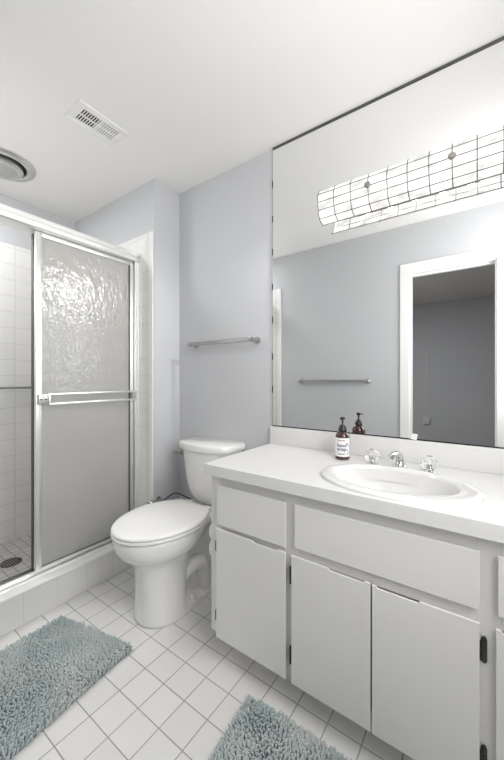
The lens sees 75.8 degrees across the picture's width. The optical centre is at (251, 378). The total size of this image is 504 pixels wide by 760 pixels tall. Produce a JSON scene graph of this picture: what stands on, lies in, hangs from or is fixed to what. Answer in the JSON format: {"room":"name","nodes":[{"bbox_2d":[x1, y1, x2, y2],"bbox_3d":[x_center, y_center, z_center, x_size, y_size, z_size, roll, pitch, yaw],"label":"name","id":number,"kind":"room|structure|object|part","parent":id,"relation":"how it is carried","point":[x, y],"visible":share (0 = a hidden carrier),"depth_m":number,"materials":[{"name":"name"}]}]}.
{"room":"bathroom","nodes":[
{"label":"bathroom","id":0,"kind":"room"},
{"bbox_2d":[0,533,30,580],"bbox_3d":[-1.461,1.172,1.909,0.732,0.112,1.172,0,0,35],"label":"floor","id":1,"kind":"structure","parent":0,"point":[20,546],"depth_m":2.06,"materials":[{"name":"grey tile"}]},
{"bbox_2d":[0,557,21,567],"bbox_3d":[-1.463,1.114,1.965,0.112,0.004,0.112,0,0,35],"label":"shower drain","id":2,"kind":"object","parent":1,"relation":"on","point":[11,562],"visible":1,"depth_m":1.96,"materials":[{"name":"grey metal"}]},
{"bbox_2d":[0,194,74,249],"bbox_3d":[-1.836,-0.041,2.113,0.100,2.439,1.286,0,0,35],"label":"wall","id":3,"kind":"structure","parent":0,"point":[8,235],"depth_m":2.31,"materials":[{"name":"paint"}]},
{"bbox_2d":[0,242,30,542],"bbox_3d":[-1.763,0.123,2.123,0.008,2.110,1.186,0,0,35],"label":"tiled wall","id":4,"kind":"structure","parent":3,"relation":"attached to","point":[15,261],"depth_m":2.26,"materials":[{"name":"white tile"}]},
{"bbox_2d":[0,387,30,388],"bbox_3d":[-1.745,0.062,2.099,0.049,0.052,0.732,0,0,35],"label":"towel bar","id":5,"kind":"object","parent":4,"relation":"attached to","point":[0,387],"visible":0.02,"depth_m":2.23,"materials":[{"name":"silver metal"}]},
{"bbox_2d":[75,179,178,499],"bbox_3d":[-0.971,-0.041,2.477,1.090,2.439,0.308,0,0,35],"label":"wall","id":6,"kind":"structure","parent":0,"point":[152,206],"depth_m":2.12,"materials":[{"name":"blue paint"}]},
{"bbox_2d":[117,233,147,506],"bbox_3d":[-1.038,0.123,2.332,0.932,2.110,0.007,0,0,35],"label":"tiled wall","id":7,"kind":"structure","parent":6,"relation":"attached to","point":[139,244],"depth_m":2.09,"materials":[{"name":"white tile"}]},
{"bbox_2d":[31,233,33,568],"bbox_3d":[-0.977,0.115,1.906,0.026,1.742,0.563,0,0,35],"label":"shower door","id":8,"kind":"structure","parent":7,"relation":"attached to","point":[32,234],"depth_m":1.67,"materials":[{"name":"metal"}]},
{"bbox_2d":[0,203,138,594],"bbox_3d":[-1.118,0.100,1.665,0.109,1.838,1.174,0,0,35],"label":"shower door frame","id":9,"kind":"object","parent":7,"relation":"attached to","point":[11,217],"visible":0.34,"depth_m":1.84,"materials":[{"name":"metal"}]},
{"bbox_2d":[34,231,136,571],"bbox_3d":[-0.927,0.115,1.874,0.062,1.742,0.570,0,0,35],"label":"shower door","id":10,"kind":"structure","parent":7,"relation":"attached to","point":[85,394],"depth_m":1.83,"materials":[{"name":"glass"}]},
{"bbox_2d":[148,231,153,499],"bbox_3d":[-0.640,0.123,2.047,0.047,2.110,0.010,0,0,35],"label":"trim","id":11,"kind":"structure","parent":6,"relation":"attached to","point":[150,234],"depth_m":2.04,"materials":[{"name":"white tile"}]},
{"bbox_2d":[147,492,191,503],"bbox_3d":[-0.481,0.758,2.030,0.331,0.073,0.119,0,0,-6],"label":"supply valve","id":12,"kind":"object","parent":6,"relation":"attached to","point":[158,498],"visible":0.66,"depth_m":2.03,"materials":[{"name":"silver metal"}]},
{"bbox_2d":[0,566,413,759],"bbox_3d":[-0.038,1.228,1.027,2.330,0.100,1.595,0,0,35],"label":"floor","id":13,"kind":"structure","parent":0,"point":[179,687],"depth_m":1.19,"materials":[{"name":"white tile"}]},
{"bbox_2d":[0,551,131,636],"bbox_3d":[-1.109,1.098,1.657,0.154,0.160,1.169,0,0,35],"label":"shower curb","id":14,"kind":"object","parent":13,"relation":"on","point":[16,612],"visible":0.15,"depth_m":1.67,"materials":[{"name":"white tile"}]},
{"bbox_2d":[0,545,113,604],"bbox_3d":[-1.069,1.020,1.628,0.063,0.017,1.169,0,0,35],"label":"trim","id":15,"kind":"structure","parent":14,"relation":"on","point":[29,586],"depth_m":1.66,"materials":[{"name":"white tile"}]},
{"bbox_2d":[0,615,132,759],"bbox_3d":[-0.895,1.164,1.234,0.520,0.027,0.682,0,0,30],"label":"bath mat","id":16,"kind":"object","parent":13,"relation":"on","point":[43,673],"visible":1,"depth_m":1.28,"materials":[{"name":"teal fabric"}]},
{"bbox_2d":[110,436,244,628],"bbox_3d":[-0.404,0.773,1.716,0.414,0.810,0.685,0,0,35],"label":"toilet","id":17,"kind":"object","parent":13,"relation":"on","point":[166,543],"visible":0.92,"depth_m":1.58,"materials":[{"name":"white ceramic"}]},
{"bbox_3d":[-0.462,0.724,1.634,0.414,0.015,0.485,0,0,35],"label":"seat","id":18,"kind":"part","parent":17,"relation":"part of","materials":[{"name":"white plastic"}]},
{"bbox_3d":[-0.462,0.705,1.634,0.414,0.018,0.485,0,0,35],"label":"lid","id":19,"kind":"part","parent":17,"relation":"part of","materials":[{"name":"white plastic"}]},
{"bbox_3d":[-0.411,0.957,1.706,0.393,0.442,0.646,0,0,35],"label":"bowl","id":20,"kind":"part","parent":17,"relation":"part of","materials":[{"name":"white ceramic"}]},
{"bbox_3d":[-0.435,0.438,1.936,0.068,0.034,0.044,0,0,35],"label":"flush handle","id":21,"kind":"part","parent":17,"relation":"part of","materials":[{"name":"grey metal"}]},
{"bbox_3d":[-0.255,0.389,1.898,0.376,0.042,0.216,0,0,35],"label":"tank lid","id":22,"kind":"part","parent":17,"relation":"part of","materials":[{"name":"white ceramic"}]},
{"bbox_3d":[-0.254,0.572,1.903,0.352,0.324,0.188,0,0,35],"label":"tank","id":23,"kind":"part","parent":17,"relation":"part of","materials":[{"name":"white ceramic"}]},
{"bbox_2d":[208,694,351,759],"bbox_3d":[0.117,1.164,0.811,0.655,0.027,0.522,0,0,35],"label":"bath mat","id":24,"kind":"object","parent":13,"relation":"on","point":[258,733],"visible":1,"depth_m":1.04,"materials":[{"name":"teal fabric"}]},
{"bbox_2d":[212,476,503,759],"bbox_3d":[0.525,0.787,1.165,1.370,0.782,0.515,0,0,35],"label":"vanity cabinet","id":25,"kind":"object","parent":13,"relation":"on","point":[395,626],"visible":0.9,"depth_m":0.97,"materials":[{"name":"white paint"}]},
{"bbox_2d":[209,524,211,555],"bbox_3d":[-0.135,0.692,1.449,0.034,0.148,0.138,0,0,35],"label":"toilet paper holder","id":26,"kind":"object","parent":25,"relation":"attached to","point":[210,527],"visible":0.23,"depth_m":1.40,"materials":[{"name":"white plastic"}]},
{"bbox_3d":[-0.010,0.835,1.240,0.325,0.446,0.019,0,0,35],"label":"door","id":27,"kind":"part","parent":25,"relation":"part of","materials":[{"name":"white paint"}]},
{"bbox_3d":[-0.009,0.515,1.240,0.322,0.160,0.019,0,0,35],"label":"drawer","id":28,"kind":"part","parent":25,"relation":"part of","materials":[{"name":"white paint"}]},
{"bbox_3d":[0.251,0.837,1.056,0.268,0.446,0.019,0,0,35],"label":"door","id":29,"kind":"part","parent":25,"relation":"part of","materials":[{"name":"white paint"}]},
{"bbox_2d":[204,426,503,542],"bbox_3d":[0.516,0.326,1.162,1.381,0.136,0.532,0,0,35],"label":"countertop","id":30,"kind":"structure","parent":25,"relation":"on","point":[294,459],"depth_m":1.23,"materials":[{"name":"white laminate"}]},
{"bbox_2d":[335,417,349,459],"bbox_3d":[0.398,0.260,1.423,0.063,0.184,0.066,0,0,35],"label":"soap bottle","id":31,"kind":"object","parent":30,"relation":"on","point":[342,438],"visible":1,"depth_m":1.40,"materials":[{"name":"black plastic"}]},
{"bbox_2d":[365,448,437,473],"bbox_3d":[0.572,0.317,1.264,0.265,0.070,0.132,0,0,35],"label":"faucet","id":32,"kind":"object","parent":30,"relation":"on","point":[430,463],"visible":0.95,"depth_m":1.26,"materials":[{"name":"silver metal"}]},
{"bbox_3d":[0.499,0.337,1.342,0.048,0.030,0.048,0,0,35],"label":"handle","id":33,"kind":"part","parent":32,"relation":"part of","materials":[{"name":"silver metal"}]},
{"bbox_3d":[0.499,0.316,1.342,0.056,0.047,0.059,0,0,35],"label":"knob","id":34,"kind":"part","parent":32,"relation":"part of","materials":[{"name":"white plastic"}]},
{"bbox_3d":[0.570,0.317,1.266,0.055,0.070,0.132,0,0,35],"label":"spout","id":35,"kind":"part","parent":32,"relation":"part of","materials":[{"name":"silver metal"}]},
{"bbox_3d":[0.671,0.337,1.222,0.048,0.030,0.048,0,0,35],"label":"handle","id":36,"kind":"part","parent":32,"relation":"part of","materials":[{"name":"silver metal"}]},
{"bbox_3d":[0.671,0.316,1.222,0.056,0.047,0.059,0,0,35],"label":"knob","id":37,"kind":"part","parent":32,"relation":"part of","materials":[{"name":"white plastic"}]},
{"bbox_2d":[321,464,484,505],"bbox_3d":[0.481,0.419,1.098,0.502,0.157,0.354,0,0,35],"label":"sink","id":38,"kind":"object","parent":30,"relation":"in","point":[435,489],"visible":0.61,"depth_m":1.11,"materials":[{"name":"white ceramic"}]},
{"bbox_2d":[411,433,416,439],"bbox_3d":[0.680,0.243,1.358,0.026,0.027,0.004,0,0,35],"label":"paper card","id":39,"kind":"object","parent":30,"relation":"on","point":[413,436],"visible":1,"depth_m":1.36,"materials":[{"name":"white paper"}]},
{"bbox_3d":[0.365,0.509,0.974,0.523,0.149,0.019,0,0,35],"label":"drawer","id":40,"kind":"part","parent":25,"relation":"part of","materials":[{"name":"white paint"}]},
{"bbox_3d":[0.471,0.839,0.899,0.264,0.446,0.019,0,0,35],"label":"door","id":41,"kind":"part","parent":25,"relation":"part of","materials":[{"name":"white paint"}]},
{"bbox_3d":[0.751,0.839,0.701,0.357,0.446,0.019,0,0,35],"label":"door","id":42,"kind":"part","parent":25,"relation":"part of","materials":[{"name":"white paint"}]},
{"bbox_3d":[0.753,0.509,0.699,0.353,0.149,0.019,0,0,35],"label":"drawer","id":43,"kind":"part","parent":25,"relation":"part of","materials":[{"name":"white paint"}]},
{"bbox_2d":[179,149,272,499],"bbox_3d":[0.439,-0.041,1.605,2.220,2.439,0.100,0,0,35],"label":"wall","id":44,"kind":"structure","parent":0,"point":[225,220],"depth_m":1.96,"materials":[{"name":"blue paint"}]},
{"bbox_2d":[187,336,259,348],"bbox_3d":[-0.186,-0.219,1.945,0.525,0.042,0.069,0,0,35],"label":"towel bar","id":45,"kind":"object","parent":44,"relation":"attached to","point":[256,340],"visible":1,"depth_m":1.89,"materials":[{"name":"silver metal"}]},
{"bbox_3d":[0.011,-0.219,1.805,0.042,0.042,0.069,0,0,35],"label":"post","id":46,"kind":"part","parent":45,"relation":"part of","materials":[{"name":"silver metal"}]},
{"bbox_2d":[270,426,503,474],"bbox_3d":[0.665,0.305,1.371,1.380,0.094,0.018,0,0,35],"label":"backsplash","id":47,"kind":"structure","parent":44,"relation":"attached to","point":[456,456],"depth_m":1.37,"materials":[{"name":"white laminate"}]},
{"bbox_2d":[272,36,503,448],"bbox_3d":[0.671,-0.501,1.373,1.372,1.515,0.010,0,0,35],"label":"wall mirror","id":48,"kind":"object","parent":44,"relation":"attached to","point":[388,321],"visible":1,"depth_m":1.40,"materials":[{"name":"white mirror"}]},
{"bbox_2d":[317,125,503,225],"bbox_3d":[0.638,-0.814,1.313,0.759,0.170,0.134,0,0,35],"label":"vanity light","id":49,"kind":"object","parent":48,"relation":"attached to","point":[481,156],"visible":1,"depth_m":1.26,"materials":[{"name":"frosted white glass"},{"name":"grey metal"}]},
{"bbox_2d":[0,0,503,222],"bbox_3d":[-0.438,-1.311,1.310,3.310,0.100,1.595,0,0,35],"label":"ceiling","id":50,"kind":"structure","parent":0,"point":[200,90],"depth_m":1.32,"materials":[{"name":"white paint"}]},
{"bbox_2d":[0,147,35,181],"bbox_3d":[-1.464,-1.239,1.894,0.330,0.042,0.330,0,0,35],"label":"ceiling fixture","id":51,"kind":"object","parent":50,"relation":"attached to","point":[13,167],"visible":1,"depth_m":1.89,"materials":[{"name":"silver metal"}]},
{"bbox_2d":[64,99,128,145],"bbox_3d":[-0.765,-1.257,1.603,0.154,0.007,0.248,0,0,35],"label":"ceiling vent","id":52,"kind":"object","parent":50,"relation":"in","point":[81,113],"visible":1,"depth_m":1.59,"materials":[{"name":"white metal"}]}
]}

